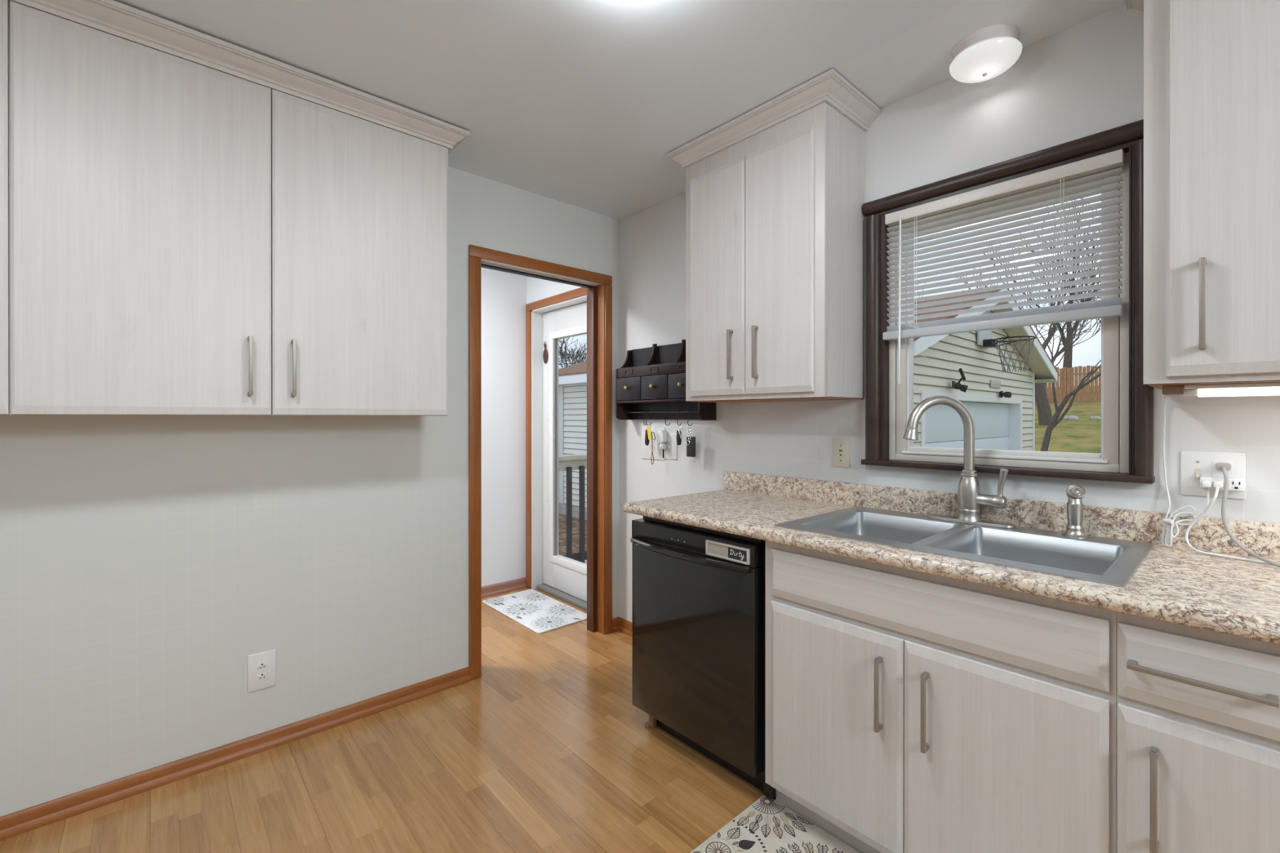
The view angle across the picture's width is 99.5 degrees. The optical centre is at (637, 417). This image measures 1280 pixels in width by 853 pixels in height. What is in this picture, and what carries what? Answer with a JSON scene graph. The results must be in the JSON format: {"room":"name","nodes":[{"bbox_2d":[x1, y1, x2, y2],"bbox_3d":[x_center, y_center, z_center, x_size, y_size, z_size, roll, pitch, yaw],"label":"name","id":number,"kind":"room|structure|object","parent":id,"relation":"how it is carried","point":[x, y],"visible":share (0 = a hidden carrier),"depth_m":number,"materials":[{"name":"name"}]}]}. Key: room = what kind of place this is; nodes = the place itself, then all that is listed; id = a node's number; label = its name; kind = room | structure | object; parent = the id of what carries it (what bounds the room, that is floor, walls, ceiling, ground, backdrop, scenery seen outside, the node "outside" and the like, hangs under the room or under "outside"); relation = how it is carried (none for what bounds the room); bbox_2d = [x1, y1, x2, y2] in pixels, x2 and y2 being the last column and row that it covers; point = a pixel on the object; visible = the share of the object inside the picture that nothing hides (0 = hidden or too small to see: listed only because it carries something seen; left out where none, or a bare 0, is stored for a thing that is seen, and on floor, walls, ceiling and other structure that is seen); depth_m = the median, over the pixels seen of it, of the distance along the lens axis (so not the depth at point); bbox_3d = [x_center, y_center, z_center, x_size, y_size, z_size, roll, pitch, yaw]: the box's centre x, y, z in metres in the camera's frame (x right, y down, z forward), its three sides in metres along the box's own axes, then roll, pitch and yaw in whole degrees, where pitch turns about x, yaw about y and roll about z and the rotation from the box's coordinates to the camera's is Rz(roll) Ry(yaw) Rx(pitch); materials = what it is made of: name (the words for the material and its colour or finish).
{"room":"kitchen","nodes":[
{"label":"kitchen","id":0,"kind":"room"},
{"bbox_2d":[0,166,618,816],"bbox_3d":[-1.719,0.040,1.882,4.200,2.440,0.120,0,0,-42],"label":"wall","id":1,"kind":"structure","parent":0,"point":[144,560],"depth_m":1.99,"materials":[{"name":"white paint"}]},
{"bbox_2d":[0,0,470,416],"bbox_3d":[-1.400,-0.594,1.834,1.578,1.172,0.375,0,0,-42],"label":"upper cabinet","id":2,"kind":"object","parent":1,"relation":"attached to","point":[193,222],"visible":1,"depth_m":1.69,"materials":[{"name":"white wood"}]},
{"bbox_2d":[0,666,471,840],"bbox_3d":[-2.023,1.230,1.518,3.260,0.062,0.022,0,0,-42],"label":"baseboard","id":3,"kind":"structure","parent":1,"relation":"attached to","point":[12,824],"depth_m":1.94,"materials":[{"name":"orange wood"}]},
{"bbox_2d":[247,648,275,692],"bbox_3d":[-1.426,0.960,2.058,0.089,0.138,0.008,0,0,-42],"label":"wall outlet","id":4,"kind":"object","parent":1,"relation":"attached to","point":[261,667],"visible":1,"depth_m":2.06,"materials":[{"name":"white plastic"}]},
{"bbox_2d":[256,662,267,669],"bbox_3d":[-1.424,0.941,2.056,0.034,0.020,0.003,0,0,-42],"label":"socket","id":5,"kind":"object","parent":4,"relation":"attached to","point":[260,665],"depth_m":2.06,"materials":[{"name":"white plastic"}]},
{"bbox_2d":[256,672,267,679],"bbox_3d":[-1.424,0.980,2.056,0.034,0.020,0.003,0,0,-42],"label":"socket","id":6,"kind":"object","parent":4,"relation":"attached to","point":[260,676],"depth_m":2.06,"materials":[{"name":"white plastic"}]},
{"bbox_2d":[468,244,612,679],"bbox_3d":[-0.519,0.213,2.936,0.877,2.091,0.140,0,0,-42],"label":"trim","id":7,"kind":"structure","parent":1,"relation":"attached to","point":[599,292],"depth_m":3.14,"materials":[{"name":"orange wood"}]},
{"bbox_2d":[612,617,618,632],"bbox_3d":[-0.127,1.222,3.205,0.065,0.072,0.022,0,0,-42],"label":"baseboard","id":8,"kind":"structure","parent":1,"relation":"attached to","point":[615,620],"depth_m":3.20,"materials":[{"name":"orange wood"}]},
{"bbox_2d":[0,587,776,852],"bbox_3d":[-0.489,1.312,0.622,4.360,0.100,5.800,0,0,-42],"label":"floor","id":9,"kind":"structure","parent":0,"point":[547,750],"depth_m":1.86,"materials":[{"name":"brown wood"}]},
{"bbox_2d":[482,589,586,633],"bbox_3d":[-0.674,1.253,3.555,0.393,0.009,0.742,0,0,-42],"label":"door mat","id":10,"kind":"object","parent":9,"relation":"on","point":[538,612],"visible":0.99,"depth_m":3.51,"materials":[{"name":"grey fabric"}]},
{"bbox_2d":[630,515,776,799],"bbox_3d":[0.387,0.822,2.145,0.645,0.876,0.636,0,0,-42],"label":"dishwasher","id":11,"kind":"object","parent":9,"relation":"on","point":[699,618],"visible":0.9,"depth_m":1.92,"materials":[{"name":"black plastic"}]},
{"bbox_2d":[705,539,750,564],"bbox_3d":[0.303,0.452,1.829,0.010,0.051,0.184,0,0,-42],"label":"sign","id":12,"kind":"object","parent":11,"relation":"attached to","point":[725,551],"visible":1,"depth_m":1.82,"materials":[{"name":"beige"}]},
{"bbox_2d":[689,795,860,852],"bbox_3d":[0.526,1.256,1.308,0.509,0.010,0.875,0,0,-42],"label":"floor mat","id":13,"kind":"object","parent":9,"relation":"on","point":[766,825],"visible":0.99,"depth_m":1.62,"materials":[{"name":"grey fabric"}]},
{"bbox_2d":[765,540,1116,852],"bbox_3d":[0.893,0.824,1.600,0.633,0.874,0.850,0,0,-42],"label":"base cabinet","id":14,"kind":"object","parent":9,"relation":"on","point":[908,711],"visible":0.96,"depth_m":1.34,"materials":[{"name":"white wood"}]},
{"bbox_2d":[622,471,1279,644],"bbox_3d":[0.863,0.331,1.648,0.652,0.145,2.038,0,0,-42],"label":"countertop","id":15,"kind":"structure","parent":14,"relation":"on","point":[1178,584],"depth_m":1.41,"materials":[{"name":"beige stone"}]},
{"bbox_2d":[902,395,1015,528],"bbox_3d":[1.026,0.134,1.731,0.218,0.416,0.271,0,0,-42],"label":"faucet","id":16,"kind":"object","parent":15,"relation":"on","point":[970,497],"visible":1,"depth_m":1.75,"materials":[{"name":"silver metal"}]},
{"bbox_2d":[773,506,1154,586],"bbox_3d":[0.922,0.438,1.604,0.552,0.192,0.838,0,0,-42],"label":"sink","id":17,"kind":"object","parent":15,"relation":"in","point":[1097,559],"visible":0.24,"depth_m":1.60,"materials":[{"name":"metal"}]},
{"bbox_2d":[1062,484,1088,538],"bbox_3d":[1.264,0.267,1.565,0.060,0.149,0.060,0,0,-42],"label":"sprayer","id":18,"kind":"object","parent":17,"relation":"on","point":[1075,494],"visible":1,"depth_m":1.55,"materials":[{"name":"silver metal"}]},
{"bbox_2d":[1161,395,1212,546],"bbox_3d":[1.396,0.137,1.383,0.192,0.416,0.094,0,0,-42],"label":"cord","id":19,"kind":"object","parent":15,"relation":"on","point":[1169,535],"visible":0.98,"depth_m":1.45,"materials":[{"name":"white plastic"}]},
{"bbox_2d":[1185,480,1279,564],"bbox_3d":[1.497,0.253,1.313,0.050,0.185,0.246,0,0,-31],"label":"cord","id":20,"kind":"object","parent":15,"relation":"on","point":[1217,484],"visible":0.99,"depth_m":1.37,"materials":[{"name":"white plastic"}]},
{"bbox_2d":[1215,462,1279,567],"bbox_3d":[1.478,0.230,1.276,0.051,0.229,0.264,0,0,8],"label":"cord","id":21,"kind":"object","parent":15,"relation":"on","point":[1224,467],"visible":1,"depth_m":1.35,"materials":[{"name":"grey plastic"}]},
{"bbox_2d":[1116,611,1279,852],"bbox_3d":[1.351,0.825,1.078,0.623,0.874,0.536,0,0,-42],"label":"base cabinet","id":22,"kind":"object","parent":9,"relation":"on","point":[1198,709],"visible":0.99,"depth_m":1.01,"materials":[{"name":"white wood"}]},
{"bbox_2d":[480,267,526,586],"bbox_3d":[-1.780,0.038,3.268,2.750,2.440,0.128,0,0,-42],"label":"wall","id":23,"kind":"structure","parent":0,"point":[503,294],"depth_m":3.91,"materials":[{"name":"white paint"}]},
{"bbox_2d":[481,577,526,598],"bbox_3d":[-1.787,1.221,3.163,2.599,0.075,0.022,0,0,-42],"label":"baseboard","id":24,"kind":"structure","parent":23,"relation":"attached to","point":[497,588],"depth_m":3.89,"materials":[{"name":"brown wood"}]},
{"bbox_2d":[114,0,1125,219],"bbox_3d":[-0.493,-1.228,0.615,4.350,0.100,5.800,0,0,-42],"label":"ceiling","id":25,"kind":"structure","parent":0,"point":[582,104],"depth_m":1.77,"materials":[{"name":"white paint"}]},
{"bbox_2d":[949,23,1022,83],"bbox_3d":[1.097,-1.129,1.711,0.194,0.099,0.194,0,0,-42],"label":"ceiling lamp","id":26,"kind":"object","parent":25,"relation":"attached to","point":[986,53],"visible":1,"depth_m":1.66,"materials":[{"name":"white glass"}]},
{"bbox_2d":[526,4,1279,622],"bbox_3d":[1.076,0.040,2.013,0.150,2.440,5.800,0,0,-42],"label":"wall","id":27,"kind":"structure","parent":0,"point":[1086,78],"depth_m":1.91,"materials":[{"name":"white paint"}]},
{"bbox_2d":[525,287,588,610],"bbox_3d":[-0.425,0.208,3.702,0.188,2.100,1.000,0,0,-42],"label":"trim","id":28,"kind":"structure","parent":27,"relation":"attached to","point":[535,310],"depth_m":3.99,"materials":[{"name":"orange wood"}]},
{"bbox_2d":[542,302,586,601],"bbox_3d":[-0.389,0.227,3.695,0.053,1.998,0.908,0,0,-42],"label":"door","id":29,"kind":"structure","parent":27,"relation":"in","point":[566,575],"depth_m":3.91,"materials":[{"name":"white paint"}]},
{"bbox_2d":[542,343,547,363],"bbox_3d":[-0.676,-0.483,3.980,0.015,0.165,0.060,0,0,-42],"label":"ornament","id":30,"kind":"object","parent":29,"relation":"hanging from","point":[545,353],"visible":1,"depth_m":3.97,"materials":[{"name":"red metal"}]},
{"bbox_2d":[618,617,631,636],"bbox_3d":[0.168,1.223,2.906,0.022,0.072,0.860,0,0,-42],"label":"baseboard","id":31,"kind":"structure","parent":27,"relation":"attached to","point":[624,625],"depth_m":3.17,"materials":[{"name":"orange wood"}]},
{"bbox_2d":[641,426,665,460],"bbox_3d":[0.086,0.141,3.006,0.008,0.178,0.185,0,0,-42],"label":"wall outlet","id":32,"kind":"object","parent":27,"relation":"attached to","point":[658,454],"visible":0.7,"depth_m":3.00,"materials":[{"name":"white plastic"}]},
{"bbox_2d":[658,443,666,449],"bbox_3d":[0.137,0.152,2.910,0.042,0.034,0.042,0,0,-42],"label":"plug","id":33,"kind":"object","parent":27,"relation":"attached to","point":[662,446],"depth_m":2.90,"materials":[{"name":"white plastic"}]},
{"bbox_2d":[615,339,715,420],"bbox_3d":[0.122,-0.198,2.859,0.148,0.418,0.637,0,0,-42],"label":"key rack","id":34,"kind":"object","parent":27,"relation":"attached to","point":[652,379],"visible":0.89,"depth_m":2.89,"materials":[{"name":"black paint"}]},
{"bbox_3d":[0.265,0.000,2.718,0.019,0.082,0.035,0,0,-42],"label":"s-hook","id":35,"kind":"object","parent":34,"relation":"hanging from","visible":0},
{"bbox_2d":[685,425,695,457],"bbox_3d":[0.267,0.116,2.712,0.018,0.159,0.056,0,0,-42],"label":"keychain","id":36,"kind":"object","parent":35,"relation":"hanging from","point":[691,441],"visible":1,"depth_m":2.71,"materials":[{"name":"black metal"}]},
{"bbox_3d":[0.215,0.000,2.775,0.019,0.082,0.035,0,0,-42],"label":"s-hook","id":37,"kind":"object","parent":34,"relation":"hanging from","visible":0},
{"bbox_2d":[675,425,681,445],"bbox_3d":[0.215,0.089,2.768,0.016,0.102,0.042,0,0,-42],"label":"key","id":38,"kind":"object","parent":37,"relation":"hanging from","point":[678,437],"visible":1,"depth_m":2.77,"materials":[{"name":"silver metal"}]},
{"bbox_3d":[0.060,0.000,2.948,0.019,0.081,0.033,0,0,-42],"label":"s-hook","id":39,"kind":"object","parent":34,"relation":"hanging from","visible":0},
{"bbox_2d":[644,424,655,465],"bbox_3d":[0.070,0.144,2.932,0.016,0.217,0.084,0,0,-42],"label":"bunch","id":40,"kind":"object","parent":39,"relation":"hanging from","point":[648,435],"visible":1,"depth_m":2.93,"materials":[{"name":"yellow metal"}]},
{"bbox_2d":[662,432,676,459],"bbox_3d":[0.172,0.151,2.909,0.008,0.140,0.108,0,0,-42],"label":"wall outlet","id":41,"kind":"object","parent":27,"relation":"attached to","point":[670,452],"visible":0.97,"depth_m":2.90,"materials":[{"name":"white plastic"}]},
{"bbox_2d":[656,430,666,449],"bbox_3d":[0.133,0.118,2.915,0.042,0.102,0.054,0,0,-42],"label":"plug","id":42,"kind":"object","parent":41,"relation":"attached to","point":[661,435],"visible":1,"depth_m":2.90,"materials":[{"name":"white plastic"}]},
{"bbox_2d":[666,68,880,403],"bbox_3d":[0.528,-0.626,2.240,0.364,1.108,0.794,0,0,-42],"label":"upper cabinet","id":43,"kind":"object","parent":27,"relation":"attached to","point":[775,193],"visible":1,"depth_m":2.05,"materials":[{"name":"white wood"}]},
{"bbox_2d":[832,438,849,467],"bbox_3d":[0.820,0.140,2.181,0.007,0.114,0.070,0,0,-42],"label":"switch plate","id":44,"kind":"object","parent":27,"relation":"attached to","point":[841,446],"visible":1,"depth_m":2.18,"materials":[{"name":"beige plastic"}]},
{"bbox_2d":[723,471,1279,559],"bbox_3d":[1.099,0.312,1.858,0.020,0.107,2.038,0,0,-42],"label":"backsplash","id":45,"kind":"structure","parent":27,"relation":"attached to","point":[1209,533],"depth_m":1.68,"materials":[{"name":"beige stone"}]},
{"bbox_2d":[861,119,1155,484],"bbox_3d":[1.201,-0.327,1.840,0.192,1.012,0.818,0,0,-42],"label":"window","id":46,"kind":"structure","parent":27,"relation":"in","point":[1126,455],"depth_m":1.67,"materials":[{"name":"brown paint"}]},
{"bbox_2d":[883,149,1124,383],"bbox_3d":[1.153,-0.443,1.788,0.056,0.637,0.676,0,0,-42],"label":"window blind","id":47,"kind":"object","parent":46,"relation":"attached to","point":[1108,308],"visible":1,"depth_m":1.74,"materials":[{"name":"white plastic"}]},
{"bbox_2d":[1124,0,1279,389],"bbox_3d":[1.540,-0.626,1.103,0.364,1.096,0.850,0,0,-42],"label":"upper cabinet","id":48,"kind":"object","parent":27,"relation":"attached to","point":[1211,68],"visible":1,"depth_m":1.20,"materials":[{"name":"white wood"}]},
{"bbox_2d":[1162,382,1279,396],"bbox_3d":[1.509,-0.064,1.105,0.070,0.028,0.628,0,0,-42],"label":"light","id":49,"kind":"object","parent":48,"relation":"attached to","point":[1271,388],"visible":1,"depth_m":1.25,"materials":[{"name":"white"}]},
{"bbox_2d":[1182,389,1198,395],"bbox_3d":[1.332,-0.061,1.303,0.016,0.016,0.029,0,0,-42],"label":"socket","id":50,"kind":"object","parent":49,"relation":"attached to","point":[1187,392],"depth_m":1.30,"materials":[{"name":"white plastic"}]},
{"bbox_2d":[1180,451,1245,499],"bbox_3d":[1.498,0.148,1.412,0.017,0.117,0.118,0,0,-42],"label":"outlet","id":51,"kind":"object","parent":27,"relation":"attached to","point":[1193,464],"visible":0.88,"depth_m":1.42,"materials":[{"name":"white plastic"}]},
{"bbox_2d":[1200,475,1244,491],"bbox_3d":[1.498,0.168,1.388,0.031,0.030,0.078,0,0,-42],"label":"socket","id":52,"kind":"object","parent":51,"relation":"attached to","point":[1235,484],"visible":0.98,"depth_m":1.37,"materials":[{"name":"white plastic"}]},
{"bbox_2d":[1212,460,1232,478],"bbox_3d":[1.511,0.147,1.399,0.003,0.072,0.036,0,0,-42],"label":"plug","id":53,"kind":"object","parent":51,"relation":"attached to","point":[1215,473],"depth_m":1.40,"materials":[{"name":"white plastic"}]},
{"label":"outside","id":54,"kind":"structure","parent":0,"visible":0},
{"bbox_2d":[560,385,1101,518],"bbox_3d":[22.778,-0.707,30.283,69.840,5.130,70.000,0,0,-42],"label":"ground","id":55,"kind":"structure","parent":54,"point":[1082,435],"depth_m":23.56,"materials":[{"name":"green plant"}]},
{"bbox_2d":[558,336,586,368],"bbox_3d":[-5.621,-2.683,39.986,5.792,7.763,4.055,0,0,-15],"label":"bare tree","id":56,"kind":"object","parent":55,"relation":"on","point":[562,354],"visible":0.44,"depth_m":40.09,"materials":[{"name":"grey plant"}]},
{"bbox_2d":[559,513,586,560],"bbox_3d":[-1.563,1.909,9.037,2.140,0.062,7.400,0,0,-42],"label":"leaf litter","id":57,"kind":"object","parent":55,"relation":"on","point":[562,518],"visible":0.02,"depth_m":8.69,"materials":[{"name":"brown plant"}]},
{"bbox_2d":[558,288,1057,519],"bbox_3d":[2.651,0.083,9.992,6.090,3.810,7.070,0,0,-42],"label":"garage","id":58,"kind":"structure","parent":55,"relation":"on","point":[1003,423],"depth_m":8.04,"materials":[{"name":"beige plastic"}]},
{"bbox_2d":[951,368,968,392],"bbox_3d":[3.925,-0.456,6.607,0.289,0.289,0.145,0,0,-42],"label":"floodlight","id":59,"kind":"object","parent":58,"relation":"attached to","point":[957,385],"visible":1,"depth_m":6.60,"materials":[{"name":"black plastic"}]},
{"bbox_2d":[990,379,1000,388],"bbox_3d":[5.212,-0.494,7.880,0.450,0.110,0.014,0,0,-42],"label":"wall plaque","id":60,"kind":"object","parent":58,"relation":"attached to","point":[993,384],"visible":1,"depth_m":7.86,"materials":[{"name":"grey"}]},
{"bbox_2d":[998,391,1011,397],"bbox_3d":[5.377,-0.345,7.912,0.099,0.107,0.146,0,0,-25],"label":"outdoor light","id":61,"kind":"object","parent":58,"relation":"attached to","point":[1006,394],"visible":1,"depth_m":7.88,"materials":[{"name":"black plastic"}]},
{"bbox_2d":[977,311,1036,372],"bbox_3d":[4.981,-1.042,7.259,0.538,0.851,0.608,0,0,-42],"label":"basketball hoop","id":62,"kind":"object","parent":58,"relation":"attached to","point":[984,339],"visible":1,"depth_m":7.28,"materials":[{"name":"white"}]},
{"bbox_2d":[956,232,1101,425],"bbox_3d":[20.083,-4.583,28.058,8.054,10.104,5.809,0,0,37],"label":"bare tree","id":63,"kind":"object","parent":55,"relation":"on","point":[1044,411],"visible":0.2,"depth_m":26.37,"materials":[{"name":"grey plant"}]},
{"bbox_2d":[976,255,1101,451],"bbox_3d":[13.517,-1.735,15.534,4.065,6.558,7.678,0,0,-42],"label":"bare tree","id":64,"kind":"object","parent":55,"relation":"on","point":[1055,420],"visible":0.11,"depth_m":16.26,"materials":[{"name":"grey plant"}]},
{"bbox_2d":[983,197,1101,399],"bbox_3d":[32.541,-9.622,39.660,15.012,16.770,7.690,0,0,-16],"label":"bare tree","id":65,"kind":"object","parent":55,"relation":"on","point":[1068,356],"visible":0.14,"depth_m":40.52,"materials":[{"name":"grey plant"}]},
{"bbox_2d":[1035,365,1101,402],"bbox_3d":[31.699,-2.227,36.757,0.100,2.810,40.180,0,0,-42],"label":"fence","id":66,"kind":"object","parent":55,"relation":"on","point":[1078,372],"visible":0.07,"depth_m":37.88,"materials":[{"name":"brown wood"}]},
{"bbox_2d":[1062,415,1079,419],"bbox_3d":[22.184,0.035,27.760,0.507,0.326,0.717,0,0,-42],"label":"edging stone","id":67,"kind":"object","parent":55,"relation":"on","point":[1066,417],"visible":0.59,"depth_m":27.59,"materials":[{"name":"grey stone"}]},
{"bbox_2d":[1088,416,1101,419],"bbox_3d":[22.922,0.022,27.084,0.312,0.239,0.508,0,0,-42],"label":"edging stone","id":68,"kind":"object","parent":55,"relation":"on","point":[1091,417],"visible":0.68,"depth_m":26.99,"materials":[{"name":"grey stone"}]},
{"bbox_3d":[0.210,1.614,4.202,1.444,0.565,2.220,0,0,-42],"label":"deck","id":69,"kind":"object","parent":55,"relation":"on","visible":0},
{"bbox_2d":[558,453,586,563],"bbox_3d":[-0.420,0.831,4.959,1.490,1.000,0.151,0,0,-42],"label":"deck railing","id":70,"kind":"object","parent":69,"relation":"on","point":[568,463],"visible":0.1,"depth_m":4.78,"materials":[{"name":"grey wood"}]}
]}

